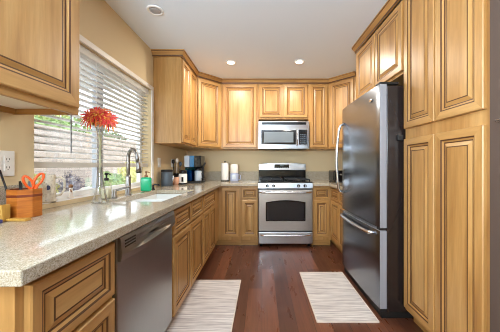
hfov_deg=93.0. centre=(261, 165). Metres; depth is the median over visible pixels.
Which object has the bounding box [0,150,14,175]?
wall outlet
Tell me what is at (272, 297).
floor
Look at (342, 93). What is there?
upper cabinet
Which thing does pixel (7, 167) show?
socket
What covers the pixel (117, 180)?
shrub
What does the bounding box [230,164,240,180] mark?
food container
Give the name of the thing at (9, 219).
wooden strip
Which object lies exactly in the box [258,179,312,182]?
cooktop
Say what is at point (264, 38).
ceiling
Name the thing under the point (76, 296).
base cabinet
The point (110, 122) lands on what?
flower
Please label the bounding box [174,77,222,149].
upper cabinet
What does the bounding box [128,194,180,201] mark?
sink
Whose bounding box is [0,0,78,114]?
upper cabinet
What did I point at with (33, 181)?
scissors
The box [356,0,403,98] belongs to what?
upper cabinet
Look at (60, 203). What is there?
trim
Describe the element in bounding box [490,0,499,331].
wall
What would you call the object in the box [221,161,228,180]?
paper towel roll
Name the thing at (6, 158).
socket
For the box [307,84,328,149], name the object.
upper cabinet
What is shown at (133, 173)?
shrub
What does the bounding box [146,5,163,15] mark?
recessed light
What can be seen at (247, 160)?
wall
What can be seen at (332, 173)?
toaster
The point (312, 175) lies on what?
backsplash
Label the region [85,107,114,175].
flower
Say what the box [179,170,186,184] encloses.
jar
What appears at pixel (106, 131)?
tree
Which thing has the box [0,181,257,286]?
countertop
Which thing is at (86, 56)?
window blind
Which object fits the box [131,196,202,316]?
base cabinet
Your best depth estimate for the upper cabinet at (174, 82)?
2.72 m
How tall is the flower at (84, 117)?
0.568 m
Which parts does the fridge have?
handle, handle, door, freezer drawer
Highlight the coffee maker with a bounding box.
[184,156,205,182]
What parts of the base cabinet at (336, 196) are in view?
drawer, door, drawer, door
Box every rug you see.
[165,280,240,331]
[299,272,378,322]
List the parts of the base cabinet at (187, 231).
drawer, door, door, drawer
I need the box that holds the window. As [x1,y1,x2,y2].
[42,34,153,203]
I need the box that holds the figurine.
[67,184,73,198]
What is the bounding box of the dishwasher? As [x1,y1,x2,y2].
[112,211,174,331]
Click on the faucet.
(138, 167)
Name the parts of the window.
sash frame, casing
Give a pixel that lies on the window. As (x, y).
(82, 193)
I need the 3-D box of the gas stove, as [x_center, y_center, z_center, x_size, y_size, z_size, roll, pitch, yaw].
[0.327,0.546,3.564,0.762,1.187,0.682,0,0,0]
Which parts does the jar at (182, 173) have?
lid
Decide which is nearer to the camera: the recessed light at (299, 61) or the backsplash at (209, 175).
the recessed light at (299, 61)
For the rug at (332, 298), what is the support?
on the floor
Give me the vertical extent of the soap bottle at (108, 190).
0.192 m
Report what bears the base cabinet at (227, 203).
on the floor
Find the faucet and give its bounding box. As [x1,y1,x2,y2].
[124,148,141,194]
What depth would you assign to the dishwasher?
1.22 m
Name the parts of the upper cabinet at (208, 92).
door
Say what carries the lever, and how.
on the countertop at (32, 249)
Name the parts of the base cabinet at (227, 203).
door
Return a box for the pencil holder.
[6,188,42,217]
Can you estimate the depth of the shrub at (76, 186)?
4.04 m
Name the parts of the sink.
bowl, bowl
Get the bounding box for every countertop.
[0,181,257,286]
[312,181,341,189]
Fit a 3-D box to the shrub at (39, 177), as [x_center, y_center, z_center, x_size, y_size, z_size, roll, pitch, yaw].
[-3.400,0.620,3.288,0.957,1.119,0.943,0,0,35]
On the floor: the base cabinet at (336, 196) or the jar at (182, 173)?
the base cabinet at (336, 196)
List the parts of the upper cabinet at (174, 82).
door, door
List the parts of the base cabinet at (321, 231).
drawer, door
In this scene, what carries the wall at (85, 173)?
on the ground
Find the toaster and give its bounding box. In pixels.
[329,170,341,182]
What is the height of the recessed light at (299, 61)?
0.008 m
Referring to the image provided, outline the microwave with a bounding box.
[259,121,308,149]
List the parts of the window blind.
rail, ladder cord, ladder cord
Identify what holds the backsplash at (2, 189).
attached to the wall at (99, 23)
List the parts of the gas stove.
backguard panel, handle, handle, control panel, oven door, drawer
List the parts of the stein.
handle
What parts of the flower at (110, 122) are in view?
stem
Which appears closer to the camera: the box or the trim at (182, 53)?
the box
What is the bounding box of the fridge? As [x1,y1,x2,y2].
[335,82,413,317]
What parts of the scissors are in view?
handle, handle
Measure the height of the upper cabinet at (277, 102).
0.545 m
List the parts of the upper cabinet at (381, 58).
door, door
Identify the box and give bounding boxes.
[0,204,9,221]
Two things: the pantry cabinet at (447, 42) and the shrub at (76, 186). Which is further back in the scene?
the shrub at (76, 186)
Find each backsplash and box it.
[0,183,36,204]
[204,171,258,180]
[306,171,328,180]
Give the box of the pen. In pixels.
[0,170,6,190]
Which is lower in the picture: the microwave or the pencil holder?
the pencil holder
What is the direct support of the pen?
in the pencil holder
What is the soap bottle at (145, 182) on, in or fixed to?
on the countertop at (32, 249)
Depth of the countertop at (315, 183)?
3.29 m
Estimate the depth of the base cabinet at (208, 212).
2.68 m
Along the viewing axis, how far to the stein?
1.41 m
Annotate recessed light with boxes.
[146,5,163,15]
[226,60,235,64]
[294,59,304,63]
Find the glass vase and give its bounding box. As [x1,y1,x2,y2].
[91,127,109,203]
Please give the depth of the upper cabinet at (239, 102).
3.60 m
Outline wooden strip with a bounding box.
[6,218,30,221]
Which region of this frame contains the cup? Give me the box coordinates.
[173,177,178,184]
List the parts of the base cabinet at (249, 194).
drawer, door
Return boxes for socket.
[4,156,10,161]
[4,164,10,170]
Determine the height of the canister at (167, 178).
0.198 m
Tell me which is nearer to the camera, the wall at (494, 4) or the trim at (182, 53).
the wall at (494, 4)
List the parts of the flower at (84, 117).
stem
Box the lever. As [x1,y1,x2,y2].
[112,186,130,197]
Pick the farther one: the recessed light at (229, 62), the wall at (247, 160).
the wall at (247, 160)
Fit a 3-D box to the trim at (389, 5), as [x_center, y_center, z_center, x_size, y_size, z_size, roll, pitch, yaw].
[1.024,-1.277,1.870,0.056,0.064,1.580,0,0,0]
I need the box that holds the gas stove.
[258,163,312,245]
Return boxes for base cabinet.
[0,241,114,331]
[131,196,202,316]
[201,190,214,265]
[214,186,240,244]
[241,186,257,244]
[311,186,330,244]
[330,187,343,252]
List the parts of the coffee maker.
water tank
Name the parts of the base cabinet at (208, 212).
door, drawer, door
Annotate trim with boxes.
[42,187,139,208]
[151,49,355,83]
[352,0,399,53]
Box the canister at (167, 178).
[161,170,173,185]
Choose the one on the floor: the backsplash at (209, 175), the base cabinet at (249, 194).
the base cabinet at (249, 194)
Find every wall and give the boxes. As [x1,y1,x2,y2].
[0,0,186,186]
[34,123,136,190]
[187,150,341,170]
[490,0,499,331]
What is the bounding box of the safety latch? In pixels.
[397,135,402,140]
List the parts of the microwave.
door frame, control panel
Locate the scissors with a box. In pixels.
[21,173,44,188]
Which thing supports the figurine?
on the window
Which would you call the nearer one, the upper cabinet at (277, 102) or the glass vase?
the glass vase
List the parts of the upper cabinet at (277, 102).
door, door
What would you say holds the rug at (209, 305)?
on the floor
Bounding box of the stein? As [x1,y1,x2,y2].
[40,174,65,202]
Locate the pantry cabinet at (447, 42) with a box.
[404,0,489,331]
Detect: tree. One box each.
[34,115,91,133]
[85,129,126,139]
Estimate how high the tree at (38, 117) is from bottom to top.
3.694 m
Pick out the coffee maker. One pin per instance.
(194, 165)
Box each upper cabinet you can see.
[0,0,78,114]
[153,57,196,146]
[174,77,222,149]
[221,84,258,149]
[259,84,307,120]
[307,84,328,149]
[326,77,355,149]
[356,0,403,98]
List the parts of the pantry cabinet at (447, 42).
door, door, door, door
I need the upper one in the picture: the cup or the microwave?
the microwave
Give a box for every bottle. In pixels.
[101,173,111,198]
[140,171,151,190]
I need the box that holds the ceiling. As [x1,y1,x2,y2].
[79,0,401,88]
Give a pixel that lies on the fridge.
(372, 191)
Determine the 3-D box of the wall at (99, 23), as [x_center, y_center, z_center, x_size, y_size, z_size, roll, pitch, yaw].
[-1.325,-0.085,1.740,0.150,2.450,4.680,0,0,0]
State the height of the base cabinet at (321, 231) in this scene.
0.850 m
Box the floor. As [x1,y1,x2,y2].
[172,241,423,331]
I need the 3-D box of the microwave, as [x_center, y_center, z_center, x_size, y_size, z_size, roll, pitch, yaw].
[0.327,-0.455,3.706,0.758,0.410,0.446,0,0,0]
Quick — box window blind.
[34,44,148,167]
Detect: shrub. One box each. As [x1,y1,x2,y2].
[34,172,59,192]
[56,171,86,192]
[90,171,124,186]
[117,161,136,182]
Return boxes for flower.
[78,108,100,193]
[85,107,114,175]
[96,111,117,193]

